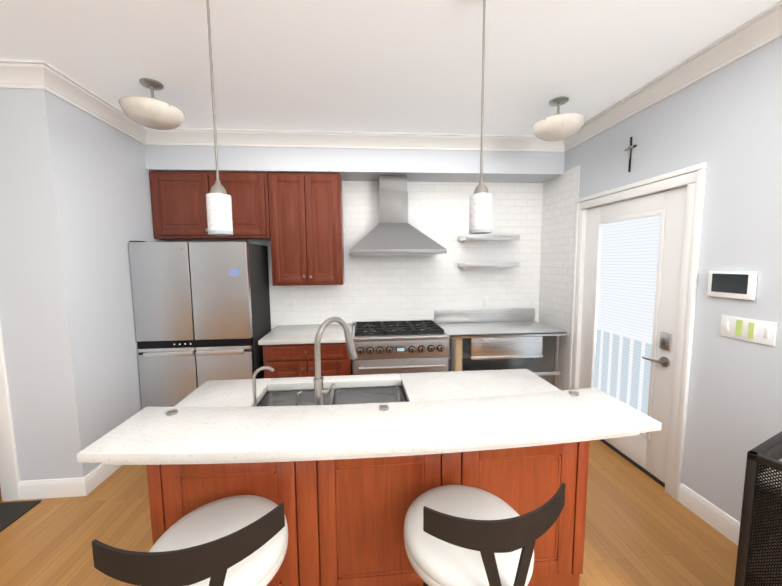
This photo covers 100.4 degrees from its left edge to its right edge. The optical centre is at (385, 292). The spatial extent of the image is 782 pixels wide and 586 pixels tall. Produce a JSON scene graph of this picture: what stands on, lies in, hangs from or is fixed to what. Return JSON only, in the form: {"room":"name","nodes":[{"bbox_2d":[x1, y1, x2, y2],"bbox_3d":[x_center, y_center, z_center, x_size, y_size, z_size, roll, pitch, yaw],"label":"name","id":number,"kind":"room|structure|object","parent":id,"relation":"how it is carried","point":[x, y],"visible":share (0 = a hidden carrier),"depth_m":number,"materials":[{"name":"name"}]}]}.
{"room":"kitchen","nodes":[
{"label":"kitchen","id":0,"kind":"room"},
{"bbox_2d":[0,88,60,480],"bbox_3d":[-3.051,0.022,2.136,1.595,2.794,0.150,-1,5,-5],"label":"wall","id":1,"kind":"structure","parent":0,"point":[23,336],"depth_m":2.13,"materials":[{"name":"white paint"}]},
{"bbox_2d":[0,321,19,500],"bbox_3d":[-3.174,0.336,2.145,1.340,2.170,0.170,-1,5,-5],"label":"trim","id":2,"kind":"structure","parent":1,"relation":"attached to","point":[9,478],"depth_m":2.18,"materials":[{"name":"white wood"}]},
{"bbox_2d":[0,59,67,95],"bbox_3d":[-2.932,-1.300,1.899,1.841,0.118,0.096,-1,5,-5],"label":"crown molding","id":3,"kind":"structure","parent":1,"relation":"attached to","point":[14,73],"depth_m":1.98,"materials":[{"name":"white wood"}]},
{"bbox_2d":[19,477,80,499],"bbox_3d":[-2.296,1.344,2.237,0.390,0.128,0.016,-1,5,-5],"label":"baseboard","id":4,"kind":"structure","parent":1,"relation":"attached to","point":[63,487],"depth_m":2.23,"materials":[{"name":"white wood"}]},
{"bbox_2d":[18,89,173,477],"bbox_3d":[-2.229,-0.047,2.786,0.150,2.794,1.321,-1,5,-5],"label":"wall","id":5,"kind":"structure","parent":0,"point":[89,190],"depth_m":2.29,"materials":[{"name":"white paint"}]},
{"bbox_2d":[79,463,121,495],"bbox_3d":[-2.131,1.280,2.900,0.016,0.128,1.317,-1,5,-5],"label":"baseboard","id":6,"kind":"structure","parent":5,"relation":"attached to","point":[88,483],"depth_m":2.33,"materials":[{"name":"white wood"}]},
{"bbox_2d":[57,74,147,143],"bbox_3d":[-2.102,-1.360,2.442,0.096,0.118,0.810,-1,5,-5],"label":"crown molding","id":7,"kind":"structure","parent":5,"relation":"attached to","point":[79,96],"depth_m":2.42,"materials":[{"name":"white wood"}]},
{"bbox_2d":[174,240,536,370],"bbox_3d":[-0.213,-0.151,3.682,4.314,2.794,0.150,-1,5,-5],"label":"wall","id":8,"kind":"structure","parent":0,"point":[260,242],"depth_m":3.48,"materials":[{"name":"white paint"}]},
{"bbox_2d":[149,171,268,240],"bbox_3d":[-1.665,-0.844,3.238,1.066,0.615,0.360,-1,5,-5],"label":"upper cabinet","id":9,"kind":"object","parent":8,"relation":"attached to","point":[178,199],"depth_m":3.06,"materials":[{"name":"brown wood"}]},
{"bbox_2d":[265,173,344,285],"bbox_3d":[-0.805,-0.628,3.328,0.735,1.080,0.360,-1,5,-5],"label":"upper cabinet","id":10,"kind":"object","parent":8,"relation":"attached to","point":[296,219],"depth_m":3.16,"materials":[{"name":"brown wood"}]},
{"bbox_2d":[349,175,446,255],"bbox_3d":[0.104,-0.786,3.316,0.940,0.791,0.489,-1,5,-5],"label":"range hood","id":11,"kind":"object","parent":8,"relation":"attached to","point":[393,232],"visible":0.98,"depth_m":3.23,"materials":[{"name":"silver metal"}]},
{"bbox_2d":[262,181,542,329],"bbox_3d":[0.237,-0.414,3.615,3.101,1.600,0.008,-1,5,-5],"label":"wall tile","id":12,"kind":"structure","parent":8,"relation":"attached to","point":[391,287],"depth_m":3.63,"materials":[{"name":"white tile"}]},
{"bbox_2d":[0,440,755,585],"bbox_3d":[-0.747,1.585,0.730,5.909,0.100,6.245,-1,5,-5],"label":"floor","id":13,"kind":"structure","parent":0,"point":[642,528],"depth_m":1.91,"materials":[{"name":"brown wood"}]},
{"bbox_2d":[0,500,40,531],"bbox_3d":[-2.775,1.444,1.853,0.950,0.012,0.630,-1,5,-5],"label":"doormat","id":14,"kind":"object","parent":13,"relation":"on","point":[11,513],"visible":1,"depth_m":2.11,"materials":[{"name":"grey fabric"}]},
{"bbox_2d":[92,495,287,585],"bbox_3d":[-0.531,1.038,1.079,0.484,0.925,0.525,-1,5,-5],"label":"stool","id":15,"kind":"object","parent":13,"relation":"on","point":[239,540],"visible":1,"depth_m":0.88,"materials":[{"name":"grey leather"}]},
{"bbox_2d":[128,240,270,408],"bbox_3d":[-1.687,0.417,3.158,0.957,1.790,0.697,-1,5,-5],"label":"fridge","id":16,"kind":"object","parent":13,"relation":"on","point":[201,313],"visible":0.77,"depth_m":2.82,"materials":[{"name":"grey metal"}]},
{"bbox_2d":[258,324,352,377],"bbox_3d":[-0.736,0.835,3.287,0.815,0.914,0.708,-1,5,-5],"label":"base cabinet","id":17,"kind":"object","parent":13,"relation":"on","point":[288,351],"visible":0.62,"depth_m":2.94,"materials":[{"name":"brown wood"}]},
{"bbox_2d":[77,317,661,585],"bbox_3d":[-0.010,0.780,1.569,2.090,1.332,0.870,-1,5,-5],"label":"kitchen island","id":18,"kind":"object","parent":13,"relation":"on","point":[347,470],"visible":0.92,"depth_m":1.40,"materials":[{"name":"brown wood"}]},
{"bbox_2d":[352,319,448,374],"bbox_3d":[0.129,0.805,3.353,0.912,0.945,0.711,-1,5,-5],"label":"range","id":19,"kind":"object","parent":13,"relation":"on","point":[401,346],"visible":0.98,"depth_m":3.04,"materials":[{"name":"silver metal"}]},
{"bbox_2d":[404,483,564,585],"bbox_3d":[0.302,1.024,1.145,0.465,0.925,0.486,-1,5,-5],"label":"stool","id":20,"kind":"object","parent":13,"relation":"on","point":[459,535],"visible":1,"depth_m":0.97,"materials":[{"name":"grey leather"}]},
{"bbox_2d":[434,308,566,386],"bbox_3d":[1.173,0.730,3.479,1.175,1.050,0.617,-1,5,-5],"label":"steel table","id":21,"kind":"object","parent":13,"relation":"on","point":[498,338],"visible":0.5,"depth_m":3.29,"materials":[{"name":"silver metal"}]},
{"bbox_2d":[734,431,781,585],"bbox_3d":[1.654,1.022,1.123,0.560,0.900,0.460,-3,6,-25],"label":"crate","id":22,"kind":"object","parent":13,"relation":"on","point":[759,565],"visible":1,"depth_m":1.16,"materials":[{"name":"black metal"}]},
{"bbox_2d":[0,0,779,135],"bbox_3d":[-0.776,-1.296,0.459,5.909,0.100,6.245,-1,5,-5],"label":"ceiling","id":23,"kind":"structure","parent":0,"point":[404,66],"depth_m":1.88,"materials":[{"name":"white paint"}]},
{"bbox_2d":[118,78,184,129],"bbox_3d":[-1.560,-1.263,2.189,0.368,0.274,0.368,-1,5,-5],"label":"ceiling light","id":24,"kind":"object","parent":23,"relation":"attached to","point":[152,112],"visible":1,"depth_m":2.11,"materials":[{"name":"white glass"}]},
{"bbox_2d":[206,0,232,235],"bbox_3d":[-0.748,-0.798,1.422,0.124,1.073,0.124,-1,5,-5],"label":"pendant light","id":25,"kind":"object","parent":23,"relation":"hanging from","point":[219,211],"visible":1,"depth_m":1.42,"materials":[{"name":"white glass"}]},
{"bbox_2d":[144,145,564,182],"bbox_3d":[-0.205,-1.352,3.309,4.014,0.334,0.370,-1,5,-5],"label":"soffit beam","id":26,"kind":"structure","parent":23,"relation":"attached to","point":[350,164],"depth_m":3.14,"materials":[{"name":"white paint"}]},
{"bbox_2d":[144,128,559,151],"bbox_3d":[-0.246,-1.437,3.062,3.895,0.118,0.096,-1,5,-5],"label":"crown molding","id":27,"kind":"structure","parent":26,"relation":"attached to","point":[177,136],"depth_m":3.06,"materials":[{"name":"white wood"}]},
{"bbox_2d":[469,0,492,233],"bbox_3d":[0.441,-0.815,1.477,0.124,1.073,0.124,-1,5,-5],"label":"pendant light","id":28,"kind":"object","parent":23,"relation":"hanging from","point":[480,214],"visible":1,"depth_m":1.48,"materials":[{"name":"white glass"}]},
{"bbox_2d":[531,96,585,140],"bbox_3d":[1.315,-1.319,2.479,0.368,0.274,0.368,-1,5,-5],"label":"ceiling light","id":29,"kind":"object","parent":23,"relation":"attached to","point":[558,126],"visible":0.98,"depth_m":2.40,"materials":[{"name":"white glass"}]},
{"bbox_2d":[564,36,781,539],"bbox_3d":[2.115,0.101,0.749,0.150,2.794,6.095,-1,5,-5],"label":"wall","id":30,"kind":"structure","parent":0,"point":[724,123],"depth_m":1.86,"materials":[{"name":"white paint"}]},
{"bbox_2d":[537,165,579,390],"bbox_3d":[1.815,0.005,3.475,0.008,2.480,0.602,-1,5,-5],"label":"wall tile","id":31,"kind":"structure","parent":30,"relation":"attached to","point":[560,194],"depth_m":3.40,"materials":[{"name":"white tile"}]},
{"bbox_2d":[625,137,636,171],"bbox_3d":[1.870,-1.057,2.488,0.016,0.260,0.100,-1,5,-5],"label":"cross","id":32,"kind":"object","parent":30,"relation":"attached to","point":[630,147],"visible":1,"depth_m":2.48,"materials":[{"name":"brown metal"}]},
{"bbox_2d":[568,163,706,500],"bbox_3d":[1.946,0.242,2.625,0.191,2.165,1.151,-1,5,-5],"label":"door","id":33,"kind":"structure","parent":30,"relation":"attached to","point":[635,266],"depth_m":2.44,"materials":[{"name":"white wood"}]},
{"bbox_2d":[560,0,781,151],"bbox_3d":[1.994,-1.212,0.431,0.096,0.118,5.725,-1,5,-5],"label":"crown molding","id":34,"kind":"structure","parent":30,"relation":"attached to","point":[761,29],"depth_m":1.98,"materials":[{"name":"white wood"}]},
{"bbox_2d":[678,483,761,548],"bbox_3d":[2.117,1.511,-0.006,0.016,0.128,4.334,-1,5,-5],"label":"baseboard","id":35,"kind":"structure","parent":30,"relation":"attached to","point":[718,519],"depth_m":1.95,"materials":[{"name":"white wood"}]},
{"bbox_2d":[707,271,757,299],"bbox_3d":[1.937,-0.046,1.825,0.024,0.150,0.227,-1,5,-5],"label":"thermostat","id":36,"kind":"object","parent":30,"relation":"attached to","point":[734,284],"visible":0.98,"depth_m":1.80,"materials":[{"name":"white plastic"}]},
{"bbox_2d":[720,315,776,345],"bbox_3d":[1.953,0.197,1.755,0.013,0.120,0.251,-1,5,-5],"label":"switch plate","id":37,"kind":"object","parent":30,"relation":"attached to","point":[757,331],"visible":1,"depth_m":1.74,"materials":[{"name":"white plastic"}]}
]}

